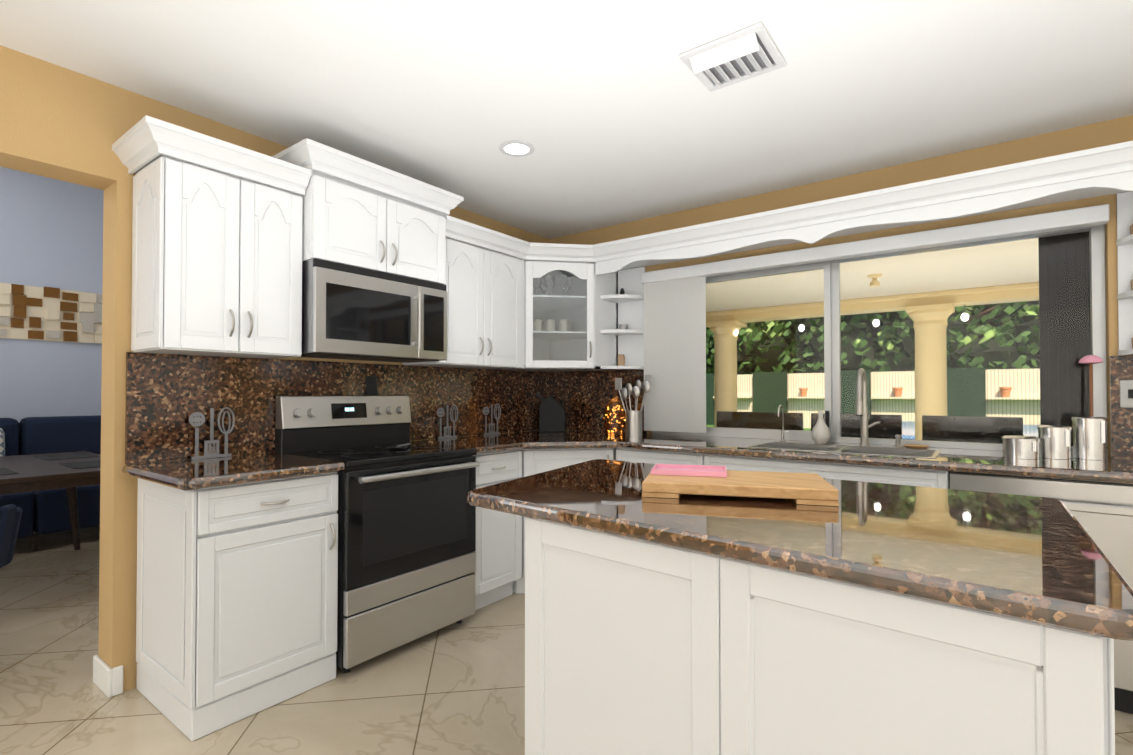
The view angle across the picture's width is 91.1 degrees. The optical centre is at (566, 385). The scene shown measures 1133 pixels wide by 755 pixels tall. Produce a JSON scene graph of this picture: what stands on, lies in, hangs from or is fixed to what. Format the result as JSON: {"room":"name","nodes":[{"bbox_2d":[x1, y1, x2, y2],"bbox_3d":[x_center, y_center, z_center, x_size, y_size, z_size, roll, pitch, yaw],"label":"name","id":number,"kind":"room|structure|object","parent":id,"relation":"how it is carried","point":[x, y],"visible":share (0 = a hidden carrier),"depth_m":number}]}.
{"room":"kitchen","nodes":[
{"label":"kitchen","id":0,"kind":"room"},
{"bbox_2d":[0,166,103,422],"bbox_3d":[-5.620,-0.373,3.553,0.180,3.250,6.380,-1,-1,37],"label":"wall","id":1,"kind":"structure","parent":0,"point":[51,232],"depth_m":4.87},
{"bbox_2d":[0,283,101,343],"bbox_3d":[-4.761,-0.624,4.512,0.041,0.478,1.661,-1,-1,37],"label":"wall art","id":2,"kind":"object","parent":1,"relation":"attached to","point":[42,313],"visible":0.94,"depth_m":4.85},
{"bbox_2d":[0,45,548,691],"bbox_3d":[-2.320,-0.398,1.702,0.180,3.250,7.380,-1,-1,37],"label":"wall","id":3,"kind":"structure","parent":0,"point":[62,123],"depth_m":2.24},
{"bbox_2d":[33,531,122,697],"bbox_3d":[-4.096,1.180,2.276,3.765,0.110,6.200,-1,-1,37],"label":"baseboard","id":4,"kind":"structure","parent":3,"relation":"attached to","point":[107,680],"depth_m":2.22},
{"bbox_2d":[112,115,311,358],"bbox_3d":[-1.479,-0.549,2.346,0.396,0.828,0.613,-1,-1,37],"label":"upper cabinet","id":5,"kind":"object","parent":3,"relation":"attached to","point":[217,225],"visible":0.98,"depth_m":2.23},
{"bbox_2d":[125,352,548,464],"bbox_3d":[-0.958,0.414,3.341,0.020,1.069,2.744,-1,-1,37],"label":"backsplash","id":6,"kind":"structure","parent":3,"relation":"attached to","point":[167,395],"depth_m":2.67},
{"bbox_2d":[366,376,376,395],"bbox_3d":[-1.101,0.001,3.133,0.006,0.110,0.070,-1,-1,37],"label":"electrical outlet","id":7,"kind":"object","parent":6,"relation":"attached to","point":[371,385],"visible":1,"depth_m":3.13},
{"bbox_2d":[272,138,463,283],"bbox_3d":[-1.033,-0.810,2.886,0.466,0.495,0.902,-1,-1,37],"label":"upper cabinet","id":8,"kind":"object","parent":3,"relation":"attached to","point":[360,213],"visible":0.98,"depth_m":2.70},
{"bbox_2d":[299,259,446,362],"bbox_3d":[-1.023,-0.349,2.873,0.442,0.422,0.762,-1,-1,37],"label":"microwave","id":9,"kind":"object","parent":8,"relation":"attached to","point":[352,313],"visible":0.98,"depth_m":2.69},
{"bbox_2d":[402,237,524,368],"bbox_3d":[-0.616,-0.494,3.521,0.365,0.750,0.742,-1,-1,37],"label":"upper cabinet","id":10,"kind":"object","parent":3,"relation":"attached to","point":[485,288],"visible":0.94,"depth_m":3.42},
{"bbox_2d":[494,260,617,371],"bbox_3d":[-0.070,-0.488,3.977,0.649,0.750,0.640,-1,-1,37],"label":"upper cabinet","id":11,"kind":"object","parent":3,"relation":"attached to","point":[584,343],"visible":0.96,"depth_m":3.84},
{"bbox_2d":[533,275,570,330],"bbox_3d":[-0.099,-0.458,3.998,0.300,0.654,0.316,-1,-1,37],"label":"glassware","id":12,"kind":"object","parent":11,"relation":"in","point":[561,322],"depth_m":3.96},
{"bbox_2d":[444,141,1132,261],"bbox_3d":[1.099,-0.911,2.447,3.745,0.100,1.075,-1,-1,37],"label":"crown molding","id":13,"kind":"structure","parent":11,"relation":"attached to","point":[1093,162],"depth_m":2.85},
{"bbox_2d":[0,526,1132,754],"bbox_3d":[-1.242,1.239,0.759,10.510,0.050,7.560,-1,-1,37],"label":"floor","id":14,"kind":"structure","parent":0,"point":[454,690],"depth_m":2.21},
{"bbox_2d":[0,504,22,567],"bbox_3d":[-2.730,0.839,2.293,0.602,0.796,0.691,-1,-1,37],"label":"dining chair","id":15,"kind":"object","parent":14,"relation":"on","point":[10,516],"visible":1,"depth_m":2.44},
{"bbox_2d":[0,415,100,551],"bbox_3d":[-4.320,0.763,4.437,0.780,0.999,2.180,-1,-1,37],"label":"sofa","id":16,"kind":"object","parent":14,"relation":"on","point":[45,512],"visible":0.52,"depth_m":4.48},
{"bbox_2d":[0,428,4,455],"bbox_3d":[-4.530,0.548,4.160,0.212,0.458,0.460,-1,-1,37],"label":"sofa pillow","id":17,"kind":"object","parent":16,"relation":"on","point":[2,443],"visible":0.48,"depth_m":4.31},
{"bbox_2d":[0,451,100,549],"bbox_3d":[-3.442,0.875,3.540,1.500,0.756,0.900,-1,-1,37],"label":"dining table","id":18,"kind":"object","parent":14,"relation":"on","point":[70,472],"visible":0.69,"depth_m":3.34},
{"bbox_2d":[136,472,337,740],"bbox_3d":[-1.341,0.797,2.289,0.617,0.873,0.544,-1,-1,37],"label":"base cabinet","id":19,"kind":"object","parent":14,"relation":"on","point":[237,604],"visible":0.9,"depth_m":2.08},
{"bbox_2d":[122,453,344,490],"bbox_3d":[-1.354,0.340,2.275,0.624,0.040,0.590,-1,-1,37],"label":"countertop","id":20,"kind":"structure","parent":19,"relation":"on","point":[186,475],"depth_m":2.15},
{"bbox_2d":[189,407,234,459],"bbox_3d":[-1.572,0.209,2.467,0.008,0.224,0.184,-1,-1,37],"label":"kitchen utensils","id":21,"kind":"object","parent":20,"relation":"on","point":[211,445],"visible":0.96,"depth_m":2.46},
{"bbox_2d":[275,395,479,672],"bbox_3d":[-0.922,0.646,2.790,0.686,1.190,0.746,-1,-1,37],"label":"range","id":22,"kind":"object","parent":14,"relation":"on","point":[406,544],"visible":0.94,"depth_m":2.63},
{"bbox_2d":[386,443,409,449],"bbox_3d":[-0.860,0.315,2.889,0.110,0.022,0.157,-1,-1,37],"label":"spoon rest","id":23,"kind":"object","parent":22,"relation":"on","point":[402,446],"visible":1,"depth_m":2.89},
{"bbox_2d":[473,450,521,609],"bbox_3d":[-0.601,0.810,3.276,0.617,0.873,0.412,-1,-1,37],"label":"base cabinet","id":24,"kind":"object","parent":14,"relation":"on","point":[498,572],"visible":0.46,"depth_m":3.12},
{"bbox_2d":[513,448,616,593],"bbox_3d":[-0.040,0.817,3.734,0.965,0.873,0.961,-1,-1,37],"label":"base cabinet","id":25,"kind":"object","parent":14,"relation":"on","point":[535,461],"visible":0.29,"depth_m":3.32},
{"bbox_2d":[410,433,617,454],"bbox_3d":[-0.341,0.353,3.301,1.015,0.040,0.752,-1,-1,37],"label":"countertop","id":26,"kind":"structure","parent":25,"relation":"on","point":[502,442],"depth_m":3.30},
{"bbox_2d":[437,405,457,438],"bbox_3d":[-0.759,0.229,3.551,0.008,0.214,0.175,-1,-1,37],"label":"kitchen utensils","id":27,"kind":"object","parent":26,"relation":"on","point":[447,428],"visible":0.94,"depth_m":3.55},
{"bbox_2d":[483,404,500,434],"bbox_3d":[-0.519,0.233,3.871,0.008,0.214,0.175,-1,-1,37],"label":"kitchen utensils","id":28,"kind":"object","parent":26,"relation":"on","point":[492,424],"visible":0.98,"depth_m":3.87},
{"bbox_2d":[510,430,1132,483],"bbox_3d":[1.399,0.349,2.941,4.229,0.040,0.759,-1,-1,37],"label":"countertop","id":29,"kind":"structure","parent":25,"relation":"on","point":[1115,470],"depth_m":2.53},
{"bbox_2d":[536,393,564,431],"bbox_3d":[-0.121,0.198,4.169,0.218,0.292,0.100,0,-1,2],"label":"knife block","id":30,"kind":"object","parent":29,"relation":"on","point":[551,414],"visible":1,"depth_m":4.12},
{"bbox_2d":[604,378,626,434],"bbox_3d":[0.340,0.142,3.875,0.156,0.395,0.156,-1,-1,37],"label":"bottle","id":31,"kind":"object","parent":29,"relation":"on","point":[614,418],"visible":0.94,"depth_m":3.81},
{"bbox_2d":[615,375,651,436],"bbox_3d":[0.452,0.133,3.707,0.238,0.410,0.209,-1,-1,37],"label":"utensil crock","id":32,"kind":"object","parent":29,"relation":"on","point":[633,423],"visible":1,"depth_m":3.66},
{"bbox_2d":[778,405,788,441],"bbox_3d":[1.270,0.222,3.264,0.052,0.220,0.110,-1,-1,37],"label":"filter faucet","id":33,"kind":"object","parent":29,"relation":"on","point":[783,431],"visible":1,"depth_m":3.29},
{"bbox_2d":[811,411,829,443],"bbox_3d":[1.462,0.237,3.195,0.100,0.187,0.100,-1,-1,37],"label":"ceramic bottle","id":34,"kind":"object","parent":29,"relation":"on","point":[820,433],"visible":1,"depth_m":3.17},
{"bbox_2d":[748,441,940,458],"bbox_3d":[1.419,0.453,2.868,0.838,0.258,0.438,-1,-1,37],"label":"sink basin","id":35,"kind":"object","parent":29,"relation":"in","point":[889,451],"visible":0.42,"depth_m":2.94},
{"bbox_2d":[855,368,879,445],"bbox_3d":[1.609,0.117,2.972,0.104,0.422,0.196,-1,-1,37],"label":"faucet","id":36,"kind":"object","parent":29,"relation":"on","point":[861,401],"visible":1,"depth_m":3.02},
{"bbox_2d":[894,434,902,447],"bbox_3d":[1.756,0.292,2.945,0.042,0.071,0.057,-1,-1,37],"label":"soap dispenser","id":37,"kind":"object","parent":29,"relation":"on","point":[898,442],"visible":1,"depth_m":2.94},
{"bbox_2d":[903,444,928,448],"bbox_3d":[1.834,0.320,2.914,0.120,0.014,0.120,-1,-1,37],"label":"wooden dish","id":38,"kind":"object","parent":29,"relation":"on","point":[915,446],"visible":0.98,"depth_m":2.89},
{"bbox_2d":[1001,416,1107,459],"bbox_3d":[2.156,0.228,2.456,0.399,0.185,0.140,0,-1,11],"label":"canisters","id":39,"kind":"object","parent":29,"relation":"on","point":[1089,437],"visible":1,"depth_m":2.42},
{"bbox_2d":[1079,355,1102,415],"bbox_3d":[2.377,0.091,2.516,0.084,0.461,0.084,-1,-1,37],"label":"ornament","id":40,"kind":"object","parent":29,"relation":"on","point":[1090,360],"visible":0.71,"depth_m":2.51},
{"bbox_2d":[616,448,704,464],"bbox_3d":[0.683,0.812,3.407,0.560,0.873,0.617,-1,-1,37],"label":"base cabinet","id":41,"kind":"object","parent":14,"relation":"on","point":[647,456],"visible":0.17,"depth_m":3.19},
{"bbox_2d":[525,517,1114,754],"bbox_3d":[0.582,0.786,1.429,1.143,0.873,0.834,-1,-1,41],"label":"base cabinet","id":42,"kind":"object","parent":14,"relation":"on","point":[635,647],"visible":0.73,"depth_m":1.06},
{"bbox_2d":[467,459,1132,640],"bbox_3d":[0.448,0.330,1.582,1.548,0.040,1.026,-1,-1,37],"label":"countertop","id":43,"kind":"structure","parent":42,"relation":"on","point":[1042,560],"depth_m":1.14},
{"bbox_2d":[642,470,838,505],"bbox_3d":[0.490,0.289,1.623,0.500,0.042,0.300,0,-1,15],"label":"cutting board","id":44,"kind":"object","parent":43,"relation":"on","point":[808,488],"visible":0.94,"depth_m":1.51},
{"bbox_2d":[651,464,726,476],"bbox_3d":[0.379,0.261,1.715,0.220,0.014,0.150,0,-1,15],"label":"tray","id":45,"kind":"object","parent":44,"relation":"on","point":[690,470],"visible":1,"depth_m":1.72},
{"bbox_2d":[704,454,949,488],"bbox_3d":[1.349,0.806,2.907,1.099,0.873,0.617,-1,-1,37],"label":"base cabinet","id":46,"kind":"object","parent":14,"relation":"on","point":[906,476],"visible":0.1,"depth_m":2.61},
{"bbox_2d":[950,471,1132,713],"bbox_3d":[2.026,0.799,2.381,0.606,0.872,0.609,-1,-1,37],"label":"base cabinet","id":47,"kind":"object","parent":14,"relation":"on","point":[1102,512],"visible":0.27,"depth_m":2.08},
{"bbox_2d":[0,0,1132,238],"bbox_3d":[0.257,-1.266,-0.332,6.760,0.050,7.560,-1,-1,37],"label":"ceiling","id":48,"kind":"structure","parent":0,"point":[614,112],"depth_m":2.21},
{"bbox_2d":[499,141,534,156],"bbox_3d":[-0.251,-1.194,2.806,0.180,0.006,0.180,-1,-1,37],"label":"recessed light","id":49,"kind":"object","parent":48,"relation":"in","point":[517,148],"visible":1,"depth_m":2.80},
{"bbox_2d":[679,22,785,91],"bbox_3d":[0.616,-1.182,2.053,0.300,0.051,0.295,-1,-1,37],"label":"ceiling vent","id":50,"kind":"object","parent":48,"relation":"in","point":[752,51],"visible":1,"depth_m":2.02},
{"bbox_2d":[549,115,1132,458],"bbox_3d":[2.472,0.019,2.602,6.760,2.440,0.180,-1,-1,37],"label":"wall","id":51,"kind":"structure","parent":0,"point":[1096,135],"depth_m":2.93},
{"bbox_2d":[549,370,646,433],"bbox_3d":[0.218,0.117,4.166,0.856,0.453,0.020,-1,-1,37],"label":"backsplash","id":52,"kind":"structure","parent":51,"relation":"attached to","point":[584,395],"depth_m":4.19},
{"bbox_2d":[601,267,644,369],"bbox_3d":[0.399,-0.476,3.892,0.225,0.725,0.237,-1,-1,37],"label":"shelf unit","id":53,"kind":"object","parent":51,"relation":"attached to","point":[630,301],"visible":0.88,"depth_m":3.96},
{"bbox_2d":[618,354,624,365],"bbox_3d":[0.388,-0.178,3.943,0.051,0.085,0.051,0,-1,25],"label":"jar","id":54,"kind":"object","parent":53,"relation":"on","point":[621,359],"depth_m":3.92},
{"bbox_2d":[619,324,627,328],"bbox_3d":[0.403,-0.408,3.934,0.063,0.045,0.063,0,-1,25],"label":"jar","id":55,"kind":"object","parent":53,"relation":"on","point":[622,326],"depth_m":3.91},
{"bbox_2d":[596,171,1132,274],"bbox_3d":[1.418,-0.816,3.085,2.802,0.118,0.329,-1,-1,37],"label":"window valance","id":56,"kind":"object","parent":51,"relation":"attached to","point":[1116,183],"visible":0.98,"depth_m":2.77},
{"bbox_2d":[652,225,1107,455],"bbox_3d":[1.560,-0.219,3.283,2.348,1.102,0.072,-1,-1,37],"label":"window","id":57,"kind":"structure","parent":51,"relation":"in","point":[832,360],"depth_m":3.13},
{"bbox_2d":[642,204,1108,432],"bbox_3d":[1.480,-0.246,3.177,2.344,1.095,0.073,-1,-1,37],"label":"vertical blinds","id":58,"kind":"object","parent":57,"relation":"attached to","point":[675,335],"visible":1,"depth_m":3.64},
{"bbox_2d":[1110,356,1132,457],"bbox_3d":[2.848,0.091,2.193,1.009,0.453,0.020,-1,-1,37],"label":"backsplash","id":59,"kind":"structure","parent":51,"relation":"attached to","point":[1121,367],"depth_m":2.47},
{"bbox_2d":[1120,380,1132,407],"bbox_3d":[2.486,0.037,2.446,0.070,0.120,0.008,-1,-1,37],"label":"switch plate","id":60,"kind":"object","parent":59,"relation":"attached to","point":[1126,393],"visible":1,"depth_m":2.45},
{"bbox_2d":[1116,192,1132,355],"bbox_3d":[2.483,-0.497,2.328,0.225,0.725,0.237,-1,-1,37],"label":"shelf unit","id":61,"kind":"object","parent":51,"relation":"attached to","point":[1124,243],"visible":0.96,"depth_m":2.46},
{"label":"outside","id":62,"kind":"structure","parent":0,"visible":0},
{"bbox_2d":[706,425,810,430],"bbox_3d":[17.666,1.581,23.169,66.000,0.070,40.650,-1,-1,37],"label":"ground","id":63,"kind":"structure","parent":62,"point":[806,429],"depth_m":19.34},
{"bbox_2d":[706,300,1039,374],"bbox_3d":[20.219,-5.876,27.673,69.753,15.102,24.803,-1,-1,37],"label":"trees","id":64,"kind":"object","parent":63,"relation":"on","point":[1011,326],"depth_m":20.72},
{"bbox_2d":[713,369,1039,427],"bbox_3d":[12.505,0.488,16.304,66.000,1.930,0.350,-1,-1,37],"label":"fence","id":65,"kind":"object","parent":63,"relation":"on","point":[817,395],"depth_m":17.80},
{"bbox_2d":[706,373,713,424],"bbox_3d":[5.200,0.528,21.840,1.230,1.980,0.120,-1,-1,37],"label":"panel","id":66,"kind":"object","parent":65,"relation":"attached to","point":[710,385],"depth_m":21.50},
{"bbox_2d":[754,372,787,412],"bbox_3d":[7.396,0.506,20.193,1.200,1.980,0.120,-1,-1,37],"label":"panel","id":67,"kind":"object","parent":65,"relation":"attached to","point":[774,389],"depth_m":20.12},
{"bbox_2d":[799,388,807,396],"bbox_3d":[8.287,0.235,19.434,0.285,0.300,0.285,0,-1,25],"label":"terracotta pot","id":68,"kind":"object","parent":65,"relation":"attached to","point":[804,391],"depth_m":19.34},
{"bbox_2d":[841,371,869,413],"bbox_3d":[9.508,0.485,18.609,1.200,1.980,0.120,-1,-1,37],"label":"panel","id":69,"kind":"object","parent":65,"relation":"attached to","point":[850,382],"depth_m":18.56},
{"bbox_2d":[893,387,902,396],"bbox_3d":[10.567,0.212,17.724,0.285,0.300,0.285,0,-1,25],"label":"terracotta pot","id":70,"kind":"object","parent":65,"relation":"attached to","point":[896,394],"depth_m":17.63},
{"bbox_2d":[947,367,985,416],"bbox_3d":[11.924,0.460,16.796,1.200,1.980,0.120,-1,-1,37],"label":"panel","id":71,"kind":"object","parent":65,"relation":"attached to","point":[963,377],"depth_m":16.67},
{"bbox_2d":[999,387,1011,396],"bbox_3d":[12.727,0.190,16.104,0.285,0.300,0.285,0,-1,4],"label":"terracotta pot","id":72,"kind":"object","parent":65,"relation":"attached to","point":[1004,390],"depth_m":16.02},
{"bbox_2d":[902,421,1038,439],"bbox_3d":[7.689,1.067,9.876,5.000,0.560,4.900,-1,-1,37],"label":"spa","id":73,"kind":"object","parent":63,"relation":"on","point":[1028,430],"depth_m":9.70},
{"bbox_3d":[3.917,1.304,4.845,22.000,0.050,5.170,-1,-1,37],"label":"floor","id":74,"kind":"structure","parent":62,"visible":0},
{"bbox_2d":[706,303,954,439],"bbox_3d":[4.636,0.154,7.053,11.280,2.309,0.500,-1,-1,37],"label":"columns","id":75,"kind":"structure","parent":74,"relation":"on","point":[721,334],"depth_m":7.00},
{"bbox_2d":[706,282,1038,322],"bbox_3d":[5.228,-1.087,6.625,22.000,0.160,0.420,-1,-1,37],"label":"beam","id":76,"kind":"structure","parent":75,"relation":"on","point":[1031,291],"depth_m":7.20},
{"bbox_2d":[799,317,804,330],"bbox_3d":[3.366,-0.881,7.957,0.077,0.214,0.077,0,-1,22],"label":"string light","id":77,"kind":"object","parent":76,"relation":"hanging from","point":[801,327],"depth_m":7.93},
{"bbox_2d":[706,238,1038,311],"bbox_3d":[3.872,-1.241,4.819,22.000,0.100,5.020,-1,-1,37],"label":"patio ceiling","id":78,"kind":"structure","parent":76,"relation":"on","point":[1013,249],"depth_m":6.09},
{"bbox_2d":[867,274,881,286],"bbox_3d":[3.274,-1.111,5.904,0.140,0.130,0.140,-1,-1,37],"label":"ceiling lamp","id":79,"kind":"object","parent":78,"relation":"attached to","point":[874,277],"depth_m":5.87},
{"bbox_2d":[1038,231,1090,446],"bbox_3d":[2.672,0.013,2.927,0.270,2.460,0.040,-1,-1,37],"label":"drape","id":80,"kind":"object","parent":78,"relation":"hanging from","point":[1074,329],"depth_m":2.94},
{"bbox_2d":[873,319,878,326],"bbox_3d":[4.118,-0.889,7.393,0.077,0.214,0.077,0,-1,22],"label":"string light","id":81,"kind":"object","parent":76,"relation":"hanging from","point":[875,324],"depth_m":7.37},
{"bbox_2d":[961,304,968,320],"bbox_3d":[4.886,-0.896,6.817,0.077,0.214,0.077,0,-1,22],"label":"string light","id":82,"kind":"object","parent":76,"relation":"hanging from","point":[967,316],"depth_m":6.80},
{"bbox_2d":[717,411,1022,443],"bbox_3d":[1.583,0.731,3.950,2.650,1.052,0.915,-1,-1,37],"label":"sofa","id":83,"kind":"object","parent":74,"relation":"on","point":[958,424],"depth_m":3.87}
]}

